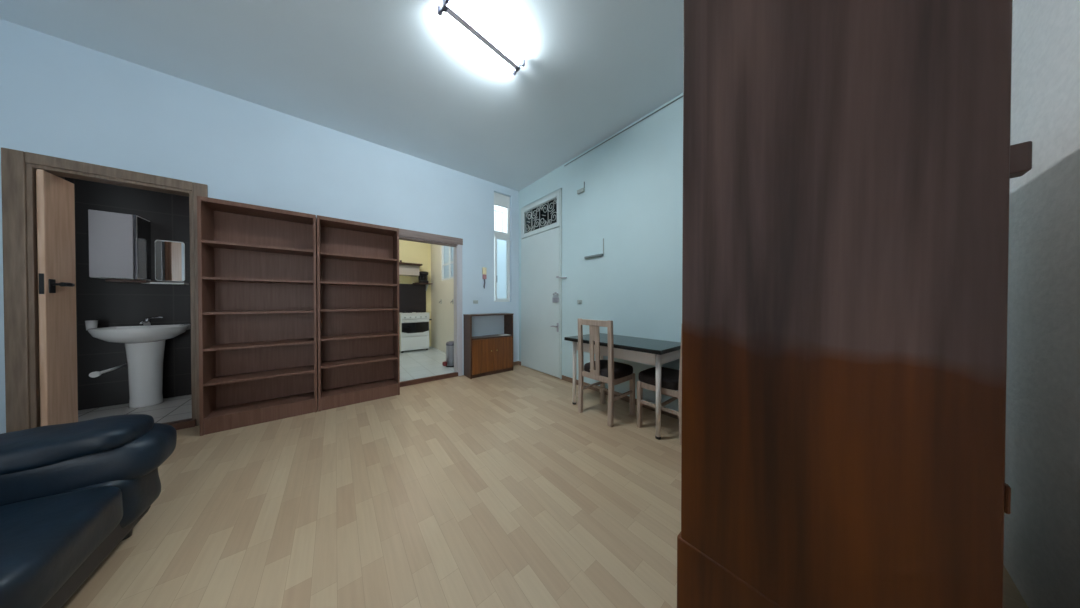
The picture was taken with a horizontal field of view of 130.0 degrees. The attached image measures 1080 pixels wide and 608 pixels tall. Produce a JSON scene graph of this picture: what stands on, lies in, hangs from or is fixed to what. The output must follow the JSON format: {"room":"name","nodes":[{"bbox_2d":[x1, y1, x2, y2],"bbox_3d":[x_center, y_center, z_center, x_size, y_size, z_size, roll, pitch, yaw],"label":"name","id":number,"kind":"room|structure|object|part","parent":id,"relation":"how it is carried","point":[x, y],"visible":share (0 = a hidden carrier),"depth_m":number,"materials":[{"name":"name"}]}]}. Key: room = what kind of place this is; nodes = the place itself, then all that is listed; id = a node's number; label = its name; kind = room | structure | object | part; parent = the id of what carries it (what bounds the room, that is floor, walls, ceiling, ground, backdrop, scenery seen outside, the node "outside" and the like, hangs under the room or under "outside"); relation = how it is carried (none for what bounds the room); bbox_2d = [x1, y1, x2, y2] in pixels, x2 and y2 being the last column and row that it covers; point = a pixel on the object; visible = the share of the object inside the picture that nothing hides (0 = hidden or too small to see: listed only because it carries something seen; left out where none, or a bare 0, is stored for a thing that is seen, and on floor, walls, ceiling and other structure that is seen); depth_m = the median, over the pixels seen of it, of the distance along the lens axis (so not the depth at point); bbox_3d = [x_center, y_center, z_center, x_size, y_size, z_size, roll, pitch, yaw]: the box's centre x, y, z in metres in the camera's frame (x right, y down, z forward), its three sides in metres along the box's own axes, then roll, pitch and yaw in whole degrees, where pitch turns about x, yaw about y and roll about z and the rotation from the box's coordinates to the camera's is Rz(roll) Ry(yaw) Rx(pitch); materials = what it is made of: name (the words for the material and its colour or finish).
{"room":"living room","nodes":[
{"label":"living room","id":0,"kind":"room"},
{"bbox_2d":[65,177,191,409],"bbox_3d":[-4.296,-0.177,3.144,1.800,2.700,0.100,0,1,-39],"label":"wall","id":1,"kind":"structure","parent":0,"point":[112,304],"depth_m":2.81,"materials":[{"name":"tile"}]},
{"bbox_2d":[85,320,100,329],"bbox_3d":[-4.696,0.222,2.657,0.068,0.100,0.152,0,1,-39],"label":"cup holder","id":2,"kind":"object","parent":1,"relation":"attached to","point":[89,324],"visible":0.79,"depth_m":2.61,"materials":[{"name":"white ceramic"}]},
{"bbox_2d":[89,364,127,377],"bbox_3d":[-4.447,0.677,2.624,0.056,0.056,0.523,0,1,-39],"label":"towel rail","id":3,"kind":"object","parent":1,"relation":"attached to","point":[96,373],"visible":0.9,"depth_m":2.50,"materials":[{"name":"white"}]},
{"bbox_2d":[88,210,154,282],"bbox_3d":[-4.502,-0.594,2.728,0.300,0.720,0.277,0,1,-39],"label":"upper cabinet","id":4,"kind":"object","parent":1,"relation":"attached to","point":[119,243],"visible":0.95,"depth_m":2.64,"materials":[{"name":"white paint"}]},
{"bbox_3d":[-4.438,-0.610,2.612,0.248,0.677,0.016,0,1,-39],"label":"door","id":5,"kind":"part","parent":4,"relation":"part of","materials":[{"name":"grey laminate"}]},
{"bbox_3d":[-4.497,-0.250,2.773,0.240,0.032,0.180,0,1,-39],"label":"light rail","id":6,"kind":"part","parent":4,"relation":"part of","materials":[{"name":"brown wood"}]},
{"bbox_2d":[137,216,150,279],"bbox_3d":[-4.417,-0.612,2.813,0.004,0.665,0.245,0,1,-39],"label":"mirror","id":7,"kind":"object","parent":4,"relation":"on","point":[143,225],"depth_m":2.80,"materials":[{"name":"black glass"}]},
{"bbox_2d":[143,240,188,284],"bbox_3d":[-4.367,-0.489,2.941,0.290,0.517,0.119,0,1,-39],"label":"mirror","id":8,"kind":"object","parent":1,"relation":"attached to","point":[169,255],"visible":0.88,"depth_m":2.98,"materials":[{"name":"silver metal"}]},
{"bbox_3d":[-4.367,-0.241,2.943,0.290,0.020,0.119,0,1,-39],"label":"shelf","id":9,"kind":"part","parent":8,"relation":"part of","materials":[{"name":"white glass"}]},
{"bbox_2d":[155,241,183,280],"bbox_3d":[-4.390,-0.506,2.992,0.200,0.460,0.011,0,1,-39],"label":"mirror glass","id":10,"kind":"object","parent":8,"relation":"on","point":[169,255],"depth_m":2.99,"materials":[{"name":"silver metal"}]},
{"bbox_2d":[78,395,191,422],"bbox_3d":[-3.946,1.176,2.725,1.800,0.120,1.209,0,1,-39],"label":"floor","id":11,"kind":"structure","parent":0,"point":[171,409],"depth_m":2.62,"materials":[{"name":"grey tile"}]},
{"bbox_2d":[87,317,190,407],"bbox_3d":[-4.327,0.630,2.745,0.600,0.973,0.480,0,1,-39],"label":"washbasin","id":12,"kind":"object","parent":11,"relation":"on","point":[145,343],"visible":1,"depth_m":2.72,"materials":[{"name":"white ceramic"}]},
{"bbox_3d":[-4.327,0.331,2.743,0.600,0.170,0.480,0,1,-39],"label":"bowl","id":13,"kind":"part","parent":12,"relation":"part of","materials":[{"name":"white ceramic"}]},
{"bbox_2d":[139,317,162,325],"bbox_3d":[-4.367,0.193,2.838,0.147,0.101,0.148,0,1,-39],"label":"faucet","id":14,"kind":"object","parent":12,"relation":"on","point":[146,322],"depth_m":2.84,"materials":[{"name":"silver metal"}]},
{"bbox_2d":[0,19,518,433],"bbox_3d":[-2.278,-0.479,3.370,4.920,3.300,0.130,0,1,-39],"label":"wall","id":15,"kind":"structure","parent":0,"point":[60,98],"depth_m":2.54,"materials":[{"name":"white paint"}]},
{"bbox_2d":[1,147,207,432],"bbox_3d":[-3.713,0.007,2.286,0.950,2.345,0.328,0,1,-39],"label":"door","id":16,"kind":"structure","parent":15,"relation":"in","point":[38,205],"depth_m":1.97,"materials":[{"name":"beige wood"}]},
{"bbox_3d":[-3.864,-0.157,1.953,0.020,0.160,0.003,0,1,-39],"label":"latch plate","id":17,"kind":"part","parent":16,"relation":"part of","materials":[{"name":"black plastic"}]},
{"bbox_3d":[-3.883,-0.143,2.051,0.066,0.110,0.120,0,1,-39],"label":"handle","id":18,"kind":"part","parent":16,"relation":"part of","materials":[{"name":"black plastic"}]},
{"bbox_2d":[387,226,462,386],"bbox_3d":[-1.723,0.054,3.813,1.095,2.225,0.150,0,1,-39],"label":"door frame","id":19,"kind":"structure","parent":15,"relation":"attached to","point":[408,235],"depth_m":4.05,"materials":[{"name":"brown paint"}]},
{"bbox_3d":[-1.681,-1.005,3.753,1.095,0.105,0.019,0,1,-39],"label":"head casing","id":20,"kind":"part","parent":19,"relation":"part of","materials":[{"name":"wood"}]},
{"bbox_3d":[-1.341,0.104,4.125,0.090,2.120,0.148,0,1,-39],"label":"casing","id":21,"kind":"part","parent":19,"relation":"part of","materials":[{"name":"grey paint"}]},
{"bbox_2d":[482,267,486,287],"bbox_3d":[-0.956,-0.448,4.339,0.070,0.361,0.037,0,1,-39],"label":"wall lamp","id":22,"kind":"object","parent":15,"relation":"attached to","point":[483,268],"visible":1,"depth_m":4.32,"materials":[{"name":"beige plastic"}]},
{"bbox_2d":[494,192,509,301],"bbox_3d":[-0.714,-1.026,4.631,0.365,1.970,0.078,0,1,-39],"label":"window","id":23,"kind":"structure","parent":15,"relation":"in","point":[502,240],"depth_m":4.65,"materials":[{"name":"white paint"}]},
{"bbox_3d":[-0.704,-0.643,4.638,0.275,1.135,0.045,0,1,-39],"label":"sash","id":24,"kind":"part","parent":23,"relation":"part of","materials":[{"name":"white paint"}]},
{"bbox_3d":[-0.707,-0.643,4.643,0.219,1.079,0.006,0,1,-39],"label":"pane","id":25,"kind":"part","parent":23,"relation":"part of","materials":[{"name":"clear glass"}]},
{"bbox_2d":[0,0,683,190],"bbox_3d":[-0.840,-2.174,1.586,4.920,0.120,4.690,0,1,-39],"label":"ceiling","id":26,"kind":"structure","parent":0,"point":[402,76],"depth_m":2.19,"materials":[{"name":"paint"}]},
{"bbox_2d":[437,0,524,75],"bbox_3d":[-0.427,-2.081,1.974,0.698,0.072,0.144,0,1,-44],"label":"ceiling lamp","id":27,"kind":"object","parent":26,"relation":"attached to","point":[451,9],"visible":1,"depth_m":1.92,"materials":[{"name":"white"}]},
{"bbox_2d":[399,240,430,346],"bbox_3d":[-3.505,-0.352,5.911,2.020,3.000,0.100,0,1,-39],"label":"wall","id":28,"kind":"structure","parent":0,"point":[409,251],"depth_m":6.24,"materials":[{"name":"yellow paint"}]},
{"bbox_2d":[399,260,422,276],"bbox_3d":[-3.138,-0.842,5.908,0.630,0.340,0.359,0,1,-39],"label":"range hood","id":29,"kind":"object","parent":28,"relation":"attached to","point":[405,269],"visible":0.62,"depth_m":5.86,"materials":[{"name":"white metal"}]},
{"bbox_2d":[399,284,425,312],"bbox_3d":[-3.214,-0.018,6.075,0.875,0.930,0.014,0,1,-39],"label":"backsplash","id":30,"kind":"structure","parent":28,"relation":"attached to","point":[412,297],"depth_m":6.15,"materials":[{"name":"black tile"}]},
{"bbox_2d":[413,283,431,290],"bbox_3d":[-2.883,-0.416,6.184,0.390,0.185,0.259,0,1,-39],"label":"wall shelf","id":31,"kind":"object","parent":28,"relation":"attached to","point":[426,284],"visible":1,"depth_m":6.20,"materials":[{"name":"brown wood"}]},
{"bbox_2d":[418,271,428,282],"bbox_3d":[-2.864,-0.654,6.198,0.210,0.290,0.180,0,1,-39],"label":"coffee maker","id":32,"kind":"object","parent":31,"relation":"on","point":[423,277],"visible":0.86,"depth_m":6.14,"materials":[{"name":"black plastic"}]},
{"bbox_2d":[400,346,454,381],"bbox_3d":[-2.648,1.158,4.855,2.000,0.120,2.840,0,1,-39],"label":"floor","id":33,"kind":"structure","parent":0,"point":[420,363],"depth_m":4.58,"materials":[{"name":"white tile"}]},
{"bbox_2d":[399,311,431,352],"bbox_3d":[-2.955,0.636,5.939,0.664,0.905,0.528,0,1,-39],"label":"stove","id":34,"kind":"object","parent":33,"relation":"on","point":[414,326],"visible":0.95,"depth_m":5.73,"materials":[{"name":"white paint"}]},
{"bbox_2d":[399,312,428,313],"bbox_3d":[-2.992,0.216,5.935,0.608,0.025,0.482,0,1,-39],"label":"cooktop","id":35,"kind":"object","parent":34,"relation":"in","point":[400,312],"depth_m":5.80,"materials":[{"name":"white paint"}]},
{"bbox_3d":[-2.845,0.887,5.761,0.592,0.285,0.022,0,1,-39],"label":"warming drawer","id":36,"kind":"part","parent":34,"relation":"part of","materials":[{"name":"white paint"}]},
{"bbox_3d":[-2.845,0.542,5.757,0.592,0.375,0.025,0,1,-39],"label":"oven door","id":37,"kind":"part","parent":34,"relation":"part of","materials":[{"name":"white paint"}]},
{"bbox_3d":[-2.843,0.287,5.753,0.600,0.115,0.030,0,1,-39],"label":"control panel","id":38,"kind":"part","parent":34,"relation":"part of","materials":[{"name":"white paint"}]},
{"bbox_2d":[442,341,453,366],"bbox_3d":[-1.596,0.880,4.458,0.257,0.443,0.194,0,1,-39],"label":"trash bin","id":39,"kind":"object","parent":33,"relation":"on","point":[449,362],"visible":0.88,"depth_m":4.39,"materials":[{"name":"metal"}]},
{"bbox_3d":[-1.571,0.693,4.476,0.192,0.069,0.192,0,1,-39],"label":"lid","id":40,"kind":"part","parent":39,"relation":"part of","materials":[{"name":"grey metal"}]},
{"bbox_2d":[431,244,453,352],"bbox_3d":[-1.907,-0.348,5.451,0.120,3.000,2.630,0,1,-39],"label":"wall","id":41,"kind":"structure","parent":0,"point":[442,313],"depth_m":5.87,"materials":[{"name":"beige paint"}]},
{"bbox_2d":[442,246,453,280],"bbox_3d":[-1.925,-0.998,5.482,0.098,0.940,0.990,0,1,-39],"label":"window","id":42,"kind":"structure","parent":41,"relation":"in","point":[447,252],"depth_m":5.61,"materials":[{"name":"white paint"}]},
{"bbox_3d":[-2.089,-0.999,5.658,0.006,0.840,0.410,0,1,-39],"label":"pane","id":43,"kind":"part","parent":42,"relation":"part of","materials":[{"name":"clear glass"}]},
{"bbox_3d":[-1.786,-0.996,5.286,0.006,0.840,0.410,0,1,-39],"label":"pane","id":44,"kind":"part","parent":42,"relation":"part of","materials":[{"name":"clear glass"}]},
{"bbox_2d":[494,205,506,299],"bbox_3d":[-1.659,-0.866,7.600,2.980,6.000,0.100,0,1,-39],"label":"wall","id":45,"kind":"structure","parent":0,"point":[500,213],"depth_m":7.84,"materials":[{"name":"white paint"}]},
{"bbox_2d":[62,365,1028,607],"bbox_3d":[-0.799,1.236,1.565,4.920,0.100,4.561,0,1,-39],"label":"floor","id":46,"kind":"structure","parent":0,"point":[494,490],"depth_m":1.46,"materials":[{"name":"brown wood"}]},
{"bbox_2d":[0,414,176,607],"bbox_3d":[-1.894,0.763,0.424,1.042,0.867,1.950,0,1,-39],"label":"sofa","id":47,"kind":"object","parent":46,"relation":"on","point":[70,493],"visible":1,"depth_m":1.04,"materials":[{"name":"blue leather"}]},
{"bbox_2d":[0,486,122,607],"bbox_3d":[-1.987,0.897,0.730,0.726,0.225,0.645,0,1,-39],"label":"seat cushion","id":48,"kind":"object","parent":47,"relation":"on","point":[47,533],"depth_m":0.90,"materials":[{"name":"blue leather"}]},
{"bbox_3d":[-2.354,0.940,1.006,0.922,0.307,0.373,0,1,-39],"label":"arm","id":49,"kind":"part","parent":47,"relation":"part of","materials":[{"name":"blue leather"}]},
{"bbox_2d":[197,196,317,435],"bbox_3d":[-2.831,0.107,2.610,0.787,2.140,0.320,0,1,-39],"label":"bookcase","id":50,"kind":"object","parent":46,"relation":"on","point":[258,315],"visible":0.98,"depth_m":2.62,"materials":[{"name":"brown wood"}]},
{"bbox_3d":[-3.128,0.109,2.369,0.022,2.140,0.320,0,1,-39],"label":"panel","id":51,"kind":"part","parent":50,"relation":"part of","materials":[{"name":"brown wood"}]},
{"bbox_3d":[-2.831,-0.943,2.601,0.743,0.040,0.320,0,1,-39],"label":"panel","id":52,"kind":"part","parent":50,"relation":"part of","materials":[{"name":"brown wood"}]},
{"bbox_3d":[-2.830,-0.567,2.603,0.743,0.022,0.306,0,1,-39],"label":"shelf","id":53,"kind":"part","parent":50,"relation":"part of","materials":[{"name":"brown wood"}]},
{"bbox_3d":[-2.830,0.083,2.609,0.743,0.022,0.306,0,1,-39],"label":"shelf","id":54,"kind":"part","parent":50,"relation":"part of","materials":[{"name":"brown wood"}]},
{"bbox_3d":[-2.830,-0.237,2.606,0.743,0.022,0.306,0,1,-39],"label":"shelf","id":55,"kind":"part","parent":50,"relation":"part of","materials":[{"name":"brown wood"}]},
{"bbox_3d":[-2.830,0.728,2.615,0.743,0.022,0.306,0,1,-39],"label":"shelf","id":56,"kind":"part","parent":50,"relation":"part of","materials":[{"name":"brown wood"}]},
{"bbox_3d":[-2.830,0.413,2.612,0.743,0.022,0.306,0,1,-39],"label":"shelf","id":57,"kind":"part","parent":50,"relation":"part of","materials":[{"name":"brown wood"}]},
{"bbox_3d":[-2.830,1.041,2.617,0.743,0.022,0.306,0,1,-39],"label":"shelf","id":58,"kind":"part","parent":50,"relation":"part of","materials":[{"name":"brown wood"}]},
{"bbox_3d":[-2.929,0.126,2.731,0.743,2.100,0.008,0,1,-39],"label":"panel","id":59,"kind":"part","parent":50,"relation":"part of","materials":[{"name":"brown wood"}]},
{"bbox_3d":[-2.534,0.105,2.851,0.022,2.140,0.320,0,1,-39],"label":"panel","id":60,"kind":"part","parent":50,"relation":"part of","materials":[{"name":"brown wood"}]},
{"bbox_2d":[317,215,399,411],"bbox_3d":[-2.213,0.103,3.112,0.790,2.140,0.320,0,1,-39],"label":"bookcase","id":61,"kind":"object","parent":46,"relation":"on","point":[358,262],"visible":1,"depth_m":3.16,"materials":[{"name":"brown wood"}]},
{"bbox_3d":[-2.511,0.105,2.870,0.022,2.140,0.320,0,1,-39],"label":"panel","id":62,"kind":"part","parent":61,"relation":"part of","materials":[{"name":"brown wood"}]},
{"bbox_3d":[-2.213,-0.947,3.103,0.746,0.040,0.320,0,1,-39],"label":"panel","id":63,"kind":"part","parent":61,"relation":"part of","materials":[{"name":"brown wood"}]},
{"bbox_3d":[-2.212,0.069,3.111,0.746,0.022,0.306,0,1,-39],"label":"shelf","id":64,"kind":"part","parent":61,"relation":"part of","materials":[{"name":"brown wood"}]},
{"bbox_3d":[-2.212,-0.241,3.108,0.746,0.022,0.306,0,1,-39],"label":"shelf","id":65,"kind":"part","parent":61,"relation":"part of","materials":[{"name":"brown wood"}]},
{"bbox_3d":[-2.212,-0.561,3.106,0.746,0.022,0.306,0,1,-39],"label":"shelf","id":66,"kind":"part","parent":61,"relation":"part of","materials":[{"name":"brown wood"}]},
{"bbox_3d":[-2.212,0.394,3.114,0.746,0.022,0.306,0,1,-39],"label":"shelf","id":67,"kind":"part","parent":61,"relation":"part of","materials":[{"name":"brown wood"}]},
{"bbox_3d":[-2.212,1.037,3.120,0.746,0.022,0.306,0,1,-39],"label":"shelf","id":68,"kind":"part","parent":61,"relation":"part of","materials":[{"name":"brown wood"}]},
{"bbox_3d":[-2.212,0.699,3.117,0.746,0.022,0.306,0,1,-39],"label":"shelf","id":69,"kind":"part","parent":61,"relation":"part of","materials":[{"name":"brown wood"}]},
{"bbox_3d":[-1.915,0.101,3.354,0.022,2.140,0.320,0,1,-39],"label":"panel","id":70,"kind":"part","parent":61,"relation":"part of","materials":[{"name":"brown wood"}]},
{"bbox_2d":[463,313,513,378],"bbox_3d":[-0.845,0.664,4.245,0.793,0.997,0.315,0,1,-39],"label":"base cabinet","id":71,"kind":"object","parent":46,"relation":"on","point":[485,355],"visible":0.98,"depth_m":4.09,"materials":[{"name":"brown wood"}]},
{"bbox_3d":[-1.155,0.677,4.019,0.020,0.975,0.275,0,1,-39],"label":"panel","id":72,"kind":"part","parent":71,"relation":"part of","materials":[{"name":"brown wood"}]},
{"bbox_3d":[-0.912,0.835,4.034,0.368,0.536,0.018,0,1,-39],"label":"door","id":73,"kind":"part","parent":71,"relation":"part of","materials":[{"name":"brown wood"}]},
{"bbox_3d":[-0.856,0.177,4.254,0.793,0.022,0.281,0,1,-39],"label":"panel","id":74,"kind":"part","parent":71,"relation":"part of","materials":[{"name":"brown wood"}]},
{"bbox_3d":[-0.859,1.113,4.266,0.745,0.020,0.259,0,1,-39],"label":"panel","id":75,"kind":"part","parent":71,"relation":"part of","materials":[{"name":"brown wood"}]},
{"bbox_3d":[-0.623,0.833,4.269,0.368,0.536,0.018,0,1,-39],"label":"door","id":76,"kind":"part","parent":71,"relation":"part of","materials":[{"name":"brown wood"}]},
{"bbox_3d":[-0.561,0.673,4.502,0.020,0.975,0.275,0,1,-39],"label":"panel","id":77,"kind":"part","parent":71,"relation":"part of","materials":[{"name":"brown wood"}]},
{"bbox_2d":[578,318,634,426],"bbox_3d":[0.716,0.666,2.707,0.452,1.020,0.434,0,1,-39],"label":"dining chair","id":78,"kind":"object","parent":46,"relation":"on","point":[610,372],"visible":1,"depth_m":2.58,"materials":[{"name":"brown wood"}]},
{"bbox_3d":[0.441,0.666,2.732,0.057,1.020,0.046,0,1,-39],"label":"leg","id":79,"kind":"part","parent":78,"relation":"part of","materials":[{"name":"brown wood"}]},
{"bbox_3d":[0.553,0.193,2.571,0.026,0.060,0.370,0,1,-39],"label":"rail","id":80,"kind":"part","parent":78,"relation":"part of","materials":[{"name":"brown wood"}]},
{"bbox_3d":[0.570,0.750,2.589,0.022,0.055,0.370,0,1,-39],"label":"rail","id":81,"kind":"part","parent":78,"relation":"part of","materials":[{"name":"brown wood"}]},
{"bbox_3d":[0.739,0.954,2.976,0.040,0.440,0.046,0,1,-39],"label":"leg","id":82,"kind":"part","parent":78,"relation":"part of","materials":[{"name":"brown wood"}]},
{"bbox_3d":[0.736,0.699,2.724,0.400,0.105,0.434,0,1,-39],"label":"seat","id":83,"kind":"part","parent":78,"relation":"part of","materials":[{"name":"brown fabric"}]},
{"bbox_3d":[0.683,0.669,2.434,0.057,1.020,0.046,0,1,-39],"label":"leg","id":84,"kind":"part","parent":78,"relation":"part of","materials":[{"name":"brown wood"}]},
{"bbox_3d":[0.837,0.765,2.556,0.355,0.055,0.020,0,1,-39],"label":"rail","id":85,"kind":"part","parent":78,"relation":"part of","materials":[{"name":"brown wood"}]},
{"bbox_3d":[0.981,0.957,2.678,0.040,0.440,0.046,0,1,-39],"label":"leg","id":86,"kind":"part","parent":78,"relation":"part of","materials":[{"name":"brown wood"}]},
{"bbox_2d":[564,333,680,439],"bbox_3d":[0.880,0.781,2.710,0.652,0.790,1.091,0,1,-39],"label":"dining table","id":87,"kind":"object","parent":46,"relation":"on","point":[654,352],"visible":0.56,"depth_m":2.42,"materials":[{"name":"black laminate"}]},
{"bbox_3d":[0.405,0.787,2.958,0.048,0.735,0.048,0,1,-39],"label":"leg","id":88,"kind":"part","parent":87,"relation":"part of","materials":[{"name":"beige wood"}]},
{"bbox_3d":[1.038,0.793,2.210,0.048,0.735,0.048,0,1,-39],"label":"leg","id":89,"kind":"part","parent":87,"relation":"part of","materials":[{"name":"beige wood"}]},
{"bbox_2d":[637,326,681,444],"bbox_3d":[1.222,0.669,2.390,0.434,1.020,0.452,0,1,-39],"label":"dining chair","id":90,"kind":"object","parent":46,"relation":"on","point":[671,379],"visible":0.47,"depth_m":2.29,"materials":[{"name":"brown wood"}]},
{"bbox_3d":[0.956,0.959,2.416,0.046,0.440,0.040,0,1,-39],"label":"leg","id":91,"kind":"part","parent":90,"relation":"part of","materials":[{"name":"brown wood"}]},
{"bbox_3d":[1.206,0.702,2.410,0.434,0.105,0.400,0,1,-39],"label":"seat","id":92,"kind":"part","parent":90,"relation":"part of","materials":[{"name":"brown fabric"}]},
{"bbox_3d":[1.072,0.768,2.266,0.020,0.055,0.355,0,1,-39],"label":"rail","id":93,"kind":"part","parent":90,"relation":"part of","materials":[{"name":"brown wood"}]},
{"bbox_3d":[1.198,0.672,2.115,0.046,1.020,0.057,0,1,-39],"label":"leg","id":94,"kind":"part","parent":90,"relation":"part of","materials":[{"name":"brown wood"}]},
{"bbox_2d":[677,0,1031,607],"bbox_3d":[1.184,0.056,1.081,1.408,2.270,0.571,0,1,-39],"label":"wardrobe","id":95,"kind":"object","parent":46,"relation":"on","point":[849,166],"visible":1,"depth_m":0.57,"materials":[{"name":"brown wood"}]},
{"bbox_2d":[519,93,682,411],"bbox_3d":[1.080,-0.477,3.090,0.140,3.300,4.540,0,1,-39],"label":"wall","id":96,"kind":"structure","parent":0,"point":[632,198],"depth_m":3.02,"materials":[{"name":"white paint"}]},
{"bbox_2d":[521,189,566,378],"bbox_3d":[0.036,-0.310,4.277,0.167,2.945,1.196,0,1,-39],"label":"door","id":97,"kind":"structure","parent":96,"relation":"in","point":[541,220],"depth_m":4.25,"materials":[{"name":"white paint"}]},
{"bbox_2d":[524,197,556,233],"bbox_3d":[-0.002,-1.488,4.309,0.013,0.400,0.902,0,1,-39],"label":"grille","id":98,"kind":"object","parent":97,"relation":"attached to","point":[542,215],"depth_m":4.29,"materials":[{"name":"metal"}]},
{"bbox_3d":[0.011,-1.488,4.326,0.006,0.408,0.886,0,1,-39],"label":"pane","id":99,"kind":"part","parent":97,"relation":"part of","materials":[{"name":"grey"}]},
{"bbox_3d":[0.001,-1.488,4.318,0.056,0.540,1.018,0,1,-39],"label":"fanlight frame","id":100,"kind":"part","parent":97,"relation":"part of","materials":[{"name":"white paint"}]},
{"bbox_2d":[577,182,584,193],"bbox_3d":[0.577,-1.641,3.560,0.034,0.140,0.120,0,1,-39],"label":"box","id":101,"kind":"object","parent":96,"relation":"attached to","point":[581,190],"visible":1,"depth_m":3.53,"materials":[{"name":"grey plastic"}]},
{"bbox_2d":[584,238,603,258],"bbox_3d":[0.724,-0.742,3.388,0.034,0.225,0.305,0,1,-39],"label":"wall bracket","id":102,"kind":"object","parent":96,"relation":"attached to","point":[597,255],"visible":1,"depth_m":3.33,"materials":[{"name":"grey metal"}]},
{"bbox_2d":[562,375,678,418],"bbox_3d":[1.096,1.139,2.962,0.013,0.070,2.400,0,1,-39],"label":"baseboard","id":103,"kind":"structure","parent":96,"relation":"attached to","point":[626,398],"depth_m":3.03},
{"bbox_2d":[564,95,682,165],"bbox_3d":[1.111,-2.086,2.915,0.012,0.016,2.350,0,1,-39],"label":"cable","id":104,"kind":"object","parent":96,"relation":"attached to","point":[682,95],"visible":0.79,"depth_m":2.97,"materials":[{"name":"grey plastic"}]},
{"bbox_2d":[1003,0,1079,607],"bbox_3d":[0.601,-0.449,-0.173,4.720,3.300,0.120,0,1,-39],"label":"wall","id":105,"kind":"structure","parent":0,"point":[1042,526],"depth_m":0.92,"materials":[{"name":"white paint"}]}
]}

